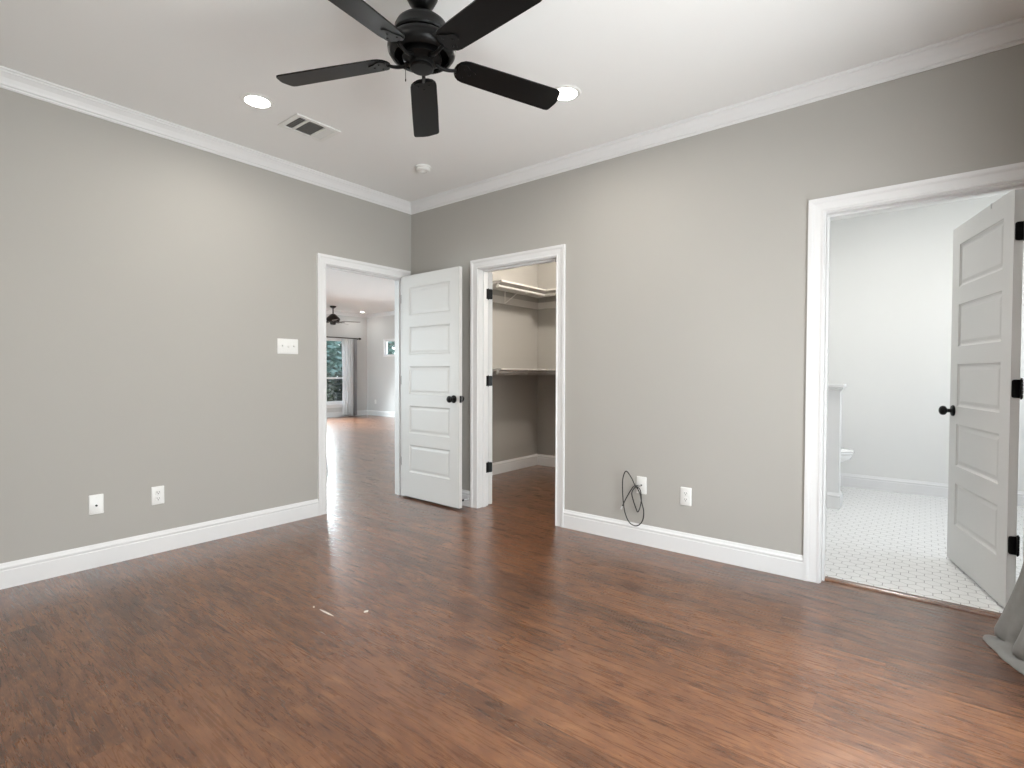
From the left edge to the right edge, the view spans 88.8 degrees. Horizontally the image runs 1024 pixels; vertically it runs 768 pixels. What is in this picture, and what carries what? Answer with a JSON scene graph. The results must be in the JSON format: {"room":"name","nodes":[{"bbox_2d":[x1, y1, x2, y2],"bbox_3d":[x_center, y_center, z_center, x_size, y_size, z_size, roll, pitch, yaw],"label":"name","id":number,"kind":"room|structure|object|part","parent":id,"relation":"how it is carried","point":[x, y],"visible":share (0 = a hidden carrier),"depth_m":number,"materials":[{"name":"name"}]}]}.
{"room":"empty bedroom","nodes":[
{"label":"empty bedroom","id":0,"kind":"room"},
{"bbox_2d":[0,88,537,563],"bbox_3d":[-1.517,-0.311,4.354,0.106,2.743,6.010,1,2,38],"label":"wall","id":1,"kind":"structure","parent":0,"point":[150,284],"depth_m":3.33,"materials":[{"name":"beige paint"}]},
{"bbox_2d":[88,494,103,514],"bbox_3d":[-2.458,0.713,3.093,0.017,0.117,0.072,1,2,38],"label":"cable wall plate","id":2,"kind":"object","parent":1,"relation":"attached to","point":[95,502],"visible":1,"depth_m":3.09,"materials":[{"name":"white plastic"}]},
{"bbox_2d":[151,485,163,504],"bbox_3d":[-2.264,0.713,3.344,0.009,0.117,0.072,1,2,38],"label":"power outlet","id":3,"kind":"object","parent":1,"relation":"attached to","point":[157,493],"visible":1,"depth_m":3.34,"materials":[{"name":"white plastic"}]},
{"bbox_2d":[0,499,318,589],"bbox_3d":[-2.416,1.016,3.155,0.015,0.135,2.737,1,2,38],"label":"baseboard","id":4,"kind":"structure","parent":1,"relation":"attached to","point":[37,568],"depth_m":3.27,"materials":[{"name":"white wood"}]},
{"bbox_2d":[0,65,410,214],"bbox_3d":[-2.086,-1.620,3.472,0.058,0.092,3.720,1,2,38],"label":"crown molding","id":5,"kind":"structure","parent":1,"relation":"attached to","point":[10,79],"depth_m":3.37,"materials":[{"name":"white wood"}]},
{"bbox_2d":[277,338,297,353],"bbox_3d":[-1.714,-0.288,4.006,0.019,0.117,0.165,1,2,38],"label":"light switch","id":6,"kind":"object","parent":1,"relation":"attached to","point":[284,346],"visible":1,"depth_m":4.00,"materials":[{"name":"white plastic"}]},
{"bbox_2d":[317,253,410,515],"bbox_3d":[-1.314,-0.001,4.621,0.147,2.113,0.958,1,2,38],"label":"door frame","id":7,"kind":"structure","parent":1,"relation":"attached to","point":[324,261],"depth_m":4.27,"materials":[{"name":"white wood"}]},
{"bbox_2d":[401,266,463,507],"bbox_3d":[-0.729,0.027,4.618,0.785,2.024,0.177,1,2,38],"label":"door","id":8,"kind":"structure","parent":1,"relation":"in","point":[432,398],"depth_m":4.58,"materials":[{"name":"white wood"}]},
{"bbox_3d":[-0.511,0.128,4.380,0.066,0.066,0.072,1,2,38],"label":"knob","id":9,"kind":"part","parent":8,"relation":"part of","materials":[{"name":"black metal"}]},
{"bbox_2d":[492,454,537,474],"bbox_3d":[-0.278,0.966,5.851,0.015,0.135,1.940,1,2,38],"label":"baseboard","id":10,"kind":"structure","parent":1,"relation":"attached to","point":[531,460],"depth_m":6.23,"materials":[{"name":"white wood"}]},
{"bbox_2d":[326,314,366,411],"bbox_3d":[-6.870,-0.461,10.779,0.140,2.743,9.430,1,2,38],"label":"wall","id":11,"kind":"structure","parent":0,"point":[353,330],"depth_m":14.10,"materials":[{"name":"paint"}]},
{"bbox_2d":[326,338,341,407],"bbox_3d":[-5.093,-0.275,12.972,0.165,1.800,2.390,1,2,38],"label":"window","id":12,"kind":"structure","parent":11,"relation":"in","point":[330,404],"depth_m":13.55,"materials":[{"name":"white wood"}]},
{"bbox_3d":[-5.048,0.581,12.953,0.044,0.090,2.390,1,2,38],"label":"sill","id":13,"kind":"part","parent":12,"relation":"part of","materials":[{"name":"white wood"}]},
{"bbox_2d":[326,336,360,339],"bbox_3d":[-4.980,-1.188,12.941,0.112,0.058,2.908,1,2,38],"label":"curtain rod","id":14,"kind":"object","parent":11,"relation":"attached to","point":[326,336],"visible":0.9,"depth_m":13.66,"materials":[{"name":"brown metal"}]},
{"bbox_2d":[341,338,352,415],"bbox_3d":[-4.327,-0.170,13.743,0.058,2.037,0.355,1,2,38],"label":"sheer curtain","id":15,"kind":"object","parent":14,"relation":"hanging from","point":[347,344],"visible":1,"depth_m":13.74,"materials":[{"name":"white fabric"}]},
{"bbox_2d":[354,339,356,415],"bbox_3d":[-4.179,-0.174,13.931,0.058,2.037,0.097,1,2,38],"label":"curtain","id":16,"kind":"object","parent":14,"relation":"hanging from","point":[355,340],"visible":1,"depth_m":13.93,"materials":[{"name":"grey fabric"}]},
{"bbox_2d":[326,310,366,317],"bbox_3d":[-6.795,-1.784,10.682,0.058,0.092,9.170,1,2,38],"label":"crown molding","id":17,"kind":"structure","parent":11,"relation":"attached to","point":[327,311],"depth_m":13.77,"materials":[{"name":"white wood"}]},
{"bbox_2d":[327,410,366,417],"bbox_3d":[-6.824,0.844,10.744,0.015,0.135,9.154,1,2,38],"label":"baseboard","id":18,"kind":"structure","parent":11,"relation":"attached to","point":[359,412],"depth_m":13.68,"materials":[{"name":"white wood"}]},
{"bbox_2d":[367,315,394,411],"bbox_3d":[-0.771,-0.466,11.871,8.060,2.743,0.140,1,2,38],"label":"wall","id":19,"kind":"structure","parent":0,"point":[380,369],"depth_m":13.96,"materials":[{"name":"paint"}]},
{"bbox_2d":[366,311,394,317],"bbox_3d":[-0.829,-1.790,11.766,8.060,0.092,0.058,1,2,38],"label":"crown molding","id":20,"kind":"structure","parent":19,"relation":"attached to","point":[391,312],"depth_m":13.87,"materials":[{"name":"white wood"}]},
{"bbox_2d":[367,410,394,416],"bbox_3d":[-0.823,0.839,11.838,8.060,0.135,0.015,1,2,38],"label":"baseboard","id":21,"kind":"structure","parent":19,"relation":"attached to","point":[369,412],"depth_m":13.93,"materials":[{"name":"white wood"}]},
{"bbox_2d":[383,339,394,356],"bbox_3d":[-3.142,-0.950,13.730,0.600,0.460,0.119,1,2,38],"label":"window","id":22,"kind":"structure","parent":19,"relation":"in","point":[385,341],"depth_m":13.86,"materials":[{"name":"white wood"}]},
{"bbox_3d":[-3.138,-0.951,13.736,0.530,0.390,0.035,1,2,38],"label":"sash","id":23,"kind":"part","parent":22,"relation":"part of","materials":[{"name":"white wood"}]},
{"bbox_2d":[0,415,1023,767],"bbox_3d":[-1.590,1.061,6.626,13.600,0.104,9.440,1,2,38],"label":"floor","id":24,"kind":"structure","parent":0,"point":[498,634],"depth_m":2.19,"materials":[{"name":"brown wood"}]},
{"bbox_2d":[841,447,853,462],"bbox_3d":[2.886,0.678,5.111,0.772,0.751,0.440,1,2,38],"label":"toilet","id":25,"kind":"object","parent":24,"relation":"on","point":[846,454],"visible":0.09,"depth_m":4.85,"materials":[{"name":"white ceramic"}]},
{"bbox_3d":[2.902,0.853,5.102,0.705,0.401,0.370,1,2,38],"label":"bowl","id":26,"kind":"part","parent":25,"relation":"part of","materials":[{"name":"white ceramic"}]},
{"bbox_3d":[2.944,0.620,5.065,0.626,0.021,0.380,1,2,38],"label":"lid","id":27,"kind":"part","parent":25,"relation":"part of","materials":[{"name":"white ceramic"}]},
{"bbox_2d":[825,576,1001,617],"bbox_3d":[2.077,1.100,2.700,0.819,0.012,0.048,1,2,38],"label":"threshold","id":28,"kind":"object","parent":24,"relation":"on","point":[831,579],"visible":0.77,"depth_m":2.69,"materials":[{"name":"brown wood"}]},
{"bbox_2d":[0,0,1023,313],"bbox_3d":[-1.581,-1.779,6.566,13.600,0.100,9.440,1,2,38],"label":"ceiling","id":29,"kind":"structure","parent":0,"point":[637,66],"depth_m":2.69,"materials":[{"name":"paint"}]},
{"bbox_2d":[240,93,273,109],"bbox_3d":[-1.490,-1.652,3.060,0.180,0.006,0.180,1,2,38],"label":"recessed light","id":30,"kind":"object","parent":29,"relation":"in","point":[254,100],"visible":1,"depth_m":3.05,"materials":[{"name":"white plastic"}]},
{"bbox_2d":[278,113,340,141],"bbox_3d":[-1.311,-1.657,3.391,0.238,0.009,0.307,1,2,38],"label":"ceiling vent","id":31,"kind":"object","parent":29,"relation":"in","point":[298,123],"visible":1,"depth_m":3.38,"materials":[{"name":"white plastic"}]},
{"bbox_2d":[326,306,359,324],"bbox_3d":[-4.309,-1.634,12.474,1.208,0.452,1.211,1,2,38],"label":"ceiling fan","id":32,"kind":"object","parent":29,"relation":"hanging from","point":[332,318],"visible":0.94,"depth_m":12.42,"materials":[{"name":"brown metal"}]},
{"bbox_2d":[276,0,559,136],"bbox_3d":[-0.358,-1.425,2.088,1.197,0.411,1.203,1,2,38],"label":"ceiling fan","id":33,"kind":"object","parent":29,"relation":"hanging from","point":[420,42],"visible":1,"depth_m":2.10,"materials":[{"name":"black metal"}]},
{"bbox_3d":[-0.745,-1.303,2.189,0.491,0.053,0.130,0,1,11],"label":"blade","id":34,"kind":"part","parent":33,"relation":"part of","materials":[{"name":"black wood"}]},
{"bbox_3d":[-0.546,-1.294,1.783,0.130,0.053,0.491,1,1,29],"label":"blade","id":35,"kind":"part","parent":33,"relation":"part of","materials":[{"name":"black wood"}]},
{"bbox_3d":[-0.508,-1.307,2.158,0.170,0.028,0.085,0,1,-9],"label":"blade arm","id":36,"kind":"part","parent":33,"relation":"part of","materials":[{"name":"black metal"}]},
{"bbox_3d":[-0.432,-1.303,1.993,0.087,0.028,0.174,1,2,38],"label":"blade arm","id":37,"kind":"part","parent":33,"relation":"part of","materials":[{"name":"black metal"}]},
{"bbox_3d":[-0.376,-1.309,2.269,0.085,0.028,0.170,0,1,-27],"label":"blade arm","id":38,"kind":"part","parent":33,"relation":"part of","materials":[{"name":"black metal"}]},
{"bbox_3d":[-0.419,-1.309,2.504,0.130,0.053,0.491,0,1,-7],"label":"blade","id":39,"kind":"part","parent":33,"relation":"part of","materials":[{"name":"black wood"}]},
{"bbox_3d":[-0.269,-1.303,2.015,0.176,0.028,0.087,1,2,38],"label":"blade arm","id":40,"kind":"part","parent":33,"relation":"part of","materials":[{"name":"black metal"}]},
{"bbox_3d":[-0.232,-1.306,2.181,0.096,0.028,0.164,1,2,38],"label":"blade arm","id":41,"kind":"part","parent":33,"relation":"part of","materials":[{"name":"black metal"}]},
{"bbox_3d":[-0.098,-1.294,1.846,0.130,0.053,0.491,-1,2,-43],"label":"blade","id":42,"kind":"part","parent":33,"relation":"part of","materials":[{"name":"black wood"}]},
{"bbox_3d":[-0.020,-1.303,2.292,0.491,0.053,0.130,0,1,-25],"label":"blade","id":43,"kind":"part","parent":33,"relation":"part of","materials":[{"name":"black wood"}]},
{"bbox_2d":[415,164,430,173],"bbox_3d":[-0.686,-1.653,4.033,0.124,0.040,0.124,1,2,38],"label":"smoke detector","id":44,"kind":"object","parent":29,"relation":"attached to","point":[420,168],"visible":1,"depth_m":4.00,"materials":[{"name":"white plastic"}]},
{"bbox_3d":[-0.686,-1.667,4.033,0.124,0.012,0.124,1,2,38],"label":"mounting plate","id":45,"kind":"part","parent":44,"relation":"part of","materials":[{"name":"white plastic"}]},
{"bbox_2d":[555,85,580,101],"bbox_3d":[0.303,-1.645,2.966,0.180,0.006,0.180,1,2,38],"label":"recessed light","id":46,"kind":"object","parent":29,"relation":"in","point":[568,93],"visible":0.67,"depth_m":2.96,"materials":[{"name":"white plastic"}]},
{"bbox_2d":[537,262,555,455],"bbox_3d":[1.297,-0.335,5.887,2.400,2.743,0.110,1,2,38],"label":"wall","id":47,"kind":"structure","parent":0,"point":[546,391],"depth_m":6.50,"materials":[{"name":"beige paint"}]},
{"bbox_2d":[492,368,555,374],"bbox_3d":[0.886,-0.121,5.380,2.390,0.076,1.200,1,2,38],"label":"closet shelf","id":48,"kind":"object","parent":47,"relation":"attached to","point":[495,371],"visible":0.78,"depth_m":5.96,"materials":[{"name":"white paint"}]},
{"bbox_3d":[0.112,-0.131,5.788,0.027,0.027,0.853,1,2,38],"label":"rod","id":49,"kind":"part","parent":48,"relation":"part of","materials":[{"name":"silver metal"}]},
{"bbox_2d":[493,280,555,309],"bbox_3d":[0.888,-0.991,5.362,2.390,0.164,1.200,1,2,38],"label":"closet shelf","id":50,"kind":"object","parent":47,"relation":"attached to","point":[502,285],"visible":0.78,"depth_m":6.02,"materials":[{"name":"white paint"}]},
{"bbox_3d":[0.114,-1.031,5.770,0.027,0.027,0.853,1,2,38],"label":"rod","id":51,"kind":"part","parent":50,"relation":"part of","materials":[{"name":"silver metal"}]},
{"bbox_2d":[538,454,554,466],"bbox_3d":[1.261,0.970,5.860,2.384,0.135,0.015,1,2,38],"label":"baseboard","id":52,"kind":"structure","parent":47,"relation":"attached to","point":[545,460],"depth_m":6.51,"materials":[{"name":"white wood"}]},
{"bbox_2d":[411,43,1023,554],"bbox_3d":[0.862,-0.288,3.607,4.550,2.743,0.116,1,2,38],"label":"wall","id":53,"kind":"structure","parent":0,"point":[687,258],"depth_m":3.25,"materials":[{"name":"beige paint"}]},
{"bbox_2d":[462,489,469,506],"bbox_3d":[-0.654,0.988,4.750,0.762,0.135,0.015,1,2,38],"label":"baseboard","id":54,"kind":"structure","parent":53,"relation":"attached to","point":[465,493],"depth_m":4.54,"materials":[{"name":"white wood"}]},
{"bbox_2d":[486,272,492,503],"bbox_3d":[-0.293,0.030,4.914,0.177,2.024,0.802,0,1,-21],"label":"door","id":55,"kind":"structure","parent":53,"relation":"in","point":[489,292],"depth_m":4.55,"materials":[{"name":"white wood"}]},
{"bbox_2d":[470,244,565,526],"bbox_3d":[0.061,0.011,4.250,0.950,2.113,0.157,1,2,38],"label":"door frame","id":56,"kind":"structure","parent":53,"relation":"attached to","point":[480,269],"depth_m":4.43,"materials":[{"name":"white wood"}]},
{"bbox_2d":[636,476,646,493],"bbox_3d":[0.872,0.685,3.532,0.072,0.117,0.017,1,2,38],"label":"cable wall plate","id":57,"kind":"object","parent":53,"relation":"attached to","point":[642,481],"visible":0.94,"depth_m":3.53,"materials":[{"name":"white plastic"}]},
{"bbox_2d":[620,471,643,525],"bbox_3d":[0.816,0.771,3.532,0.166,0.370,0.056,1,1,35],"label":"coiled cable","id":58,"kind":"object","parent":57,"relation":"hanging from","point":[634,486],"visible":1,"depth_m":3.52,"materials":[{"name":"black rubber"}]},
{"bbox_2d":[563,509,802,579],"bbox_3d":[1.012,1.020,3.429,1.592,0.135,0.015,1,2,38],"label":"baseboard","id":59,"kind":"structure","parent":53,"relation":"attached to","point":[777,562],"depth_m":3.32,"materials":[{"name":"white wood"}]},
{"bbox_2d":[680,487,691,505],"bbox_3d":[1.112,0.720,3.348,0.072,0.117,0.009,1,2,38],"label":"power outlet","id":60,"kind":"object","parent":53,"relation":"attached to","point":[685,493],"visible":1,"depth_m":3.34,"materials":[{"name":"white plastic"}]},
{"bbox_2d":[411,17,1023,214],"bbox_3d":[0.753,-1.614,3.558,4.400,0.092,0.058,1,2,38],"label":"crown molding","id":61,"kind":"structure","parent":53,"relation":"attached to","point":[1007,34],"depth_m":2.98,"materials":[{"name":"white wood"}]},
{"bbox_2d":[803,162,1023,582],"bbox_3d":[2.067,0.050,2.660,0.985,2.113,0.157,1,2,38],"label":"door frame","id":62,"kind":"structure","parent":53,"relation":"attached to","point":[1010,177],"depth_m":2.87,"materials":[{"name":"white wood"}]},
{"bbox_2d":[938,189,1023,607],"bbox_3d":[2.595,0.072,2.842,0.177,2.024,0.854,1,1,19],"label":"door","id":63,"kind":"structure","parent":53,"relation":"in","point":[986,385],"depth_m":2.76,"materials":[{"name":"white wood"}]},
{"bbox_3d":[2.659,0.162,3.202,0.071,0.066,0.066,1,1,24],"label":"knob","id":64,"kind":"part","parent":63,"relation":"part of","materials":[{"name":"black metal"}]},
{"bbox_2d":[826,384,846,509],"bbox_3d":[2.543,0.529,4.717,0.772,1.064,0.180,1,2,38],"label":"wall","id":65,"kind":"structure","parent":0,"point":[834,497],"depth_m":4.47,"materials":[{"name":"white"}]},
{"bbox_3d":[2.531,0.540,4.726,0.742,1.041,0.120,1,2,38],"label":"wall panel","id":66,"kind":"part","parent":65,"relation":"part of","materials":[{"name":"white ceramic"}]},
{"bbox_3d":[2.536,0.993,4.731,0.757,0.135,0.150,1,2,38],"label":"baseboard","id":67,"kind":"part","parent":65,"relation":"part of","materials":[{"name":"white ceramic"}]},
{"bbox_2d":[828,194,1023,491],"bbox_3d":[3.973,-0.309,4.997,2.700,2.743,0.120,1,2,38],"label":"wall","id":68,"kind":"structure","parent":0,"point":[890,304],"depth_m":5.09,"materials":[{"name":"white paint"}]},
{"bbox_2d":[840,473,1023,506],"bbox_3d":[3.932,0.996,4.968,2.650,0.135,0.015,1,2,38],"label":"baseboard","id":69,"kind":"structure","parent":68,"relation":"attached to","point":[924,488],"depth_m":5.09,"materials":[{"name":"white wood"}]},
{"bbox_3d":[1.357,-0.226,0.691,0.150,2.743,3.840,1,2,38],"label":"wall","id":70,"kind":"structure","parent":0,"visible":0},
{"bbox_3d":[1.401,-1.285,0.943,0.124,0.020,3.240,1,2,38],"label":"curtain rod","id":71,"kind":"object","parent":70,"relation":"attached to","visible":0},
{"bbox_2d":[983,562,1023,674],"bbox_3d":[1.986,-0.073,1.958,0.259,2.383,0.671,1,2,38],"label":"curtain","id":72,"kind":"object","parent":71,"relation":"hanging from","point":[1008,642],"visible":1,"depth_m":2.19,"materials":[{"name":"grey fabric"}]},
{"label":"outside","id":73,"kind":"structure","parent":0,"visible":0},
{"bbox_3d":[-10.676,0.950,20.365,17.690,0.200,28.000,1,2,38],"label":"ground","id":74,"kind":"structure","parent":73,"visible":0},
{"bbox_2d":[327,372,338,400],"bbox_3d":[-5.540,0.246,14.671,1.327,1.485,1.177,1,2,38],"label":"shrub","id":75,"kind":"object","parent":74,"relation":"on","point":[330,389],"visible":0.09,"depth_m":14.58,"materials":[{"name":"green plant"}]},
{"bbox_2d":[326,341,341,380],"bbox_3d":[-7.024,-0.950,17.279,2.666,3.756,2.846,1,2,38],"label":"tree","id":76,"kind":"object","parent":74,"relation":"on","point":[333,355],"visible":0.08,"depth_m":17.48,"materials":[{"name":"green plant"}]},
{"bbox_2d":[329,342,341,391],"bbox_3d":[-7.639,-1.572,21.598,2.678,4.814,3.950,1,2,38],"label":"tree","id":77,"kind":"object","parent":74,"relation":"on","point":[340,343],"visible":0.02,"depth_m":21.04,"materials":[{"name":"green plant"}]},
{"bbox_2d":[331,368,341,400],"bbox_3d":[-4.882,0.207,15.673,1.328,1.520,1.240,1,2,38],"label":"shrub","id":78,"kind":"object","parent":74,"relation":"on","point":[338,382],"visible":0.11,"depth_m":15.38,"materials":[{"name":"green plant"}]},
{"bbox_2d":[388,341,394,353],"bbox_3d":[-4.706,-1.510,20.168,2.502,4.766,3.134,1,2,38],"label":"tree","id":79,"kind":"object","parent":74,"relation":"on","point":[391,344],"visible":0.07,"depth_m":19.49,"materials":[{"name":"green plant"}]}
]}

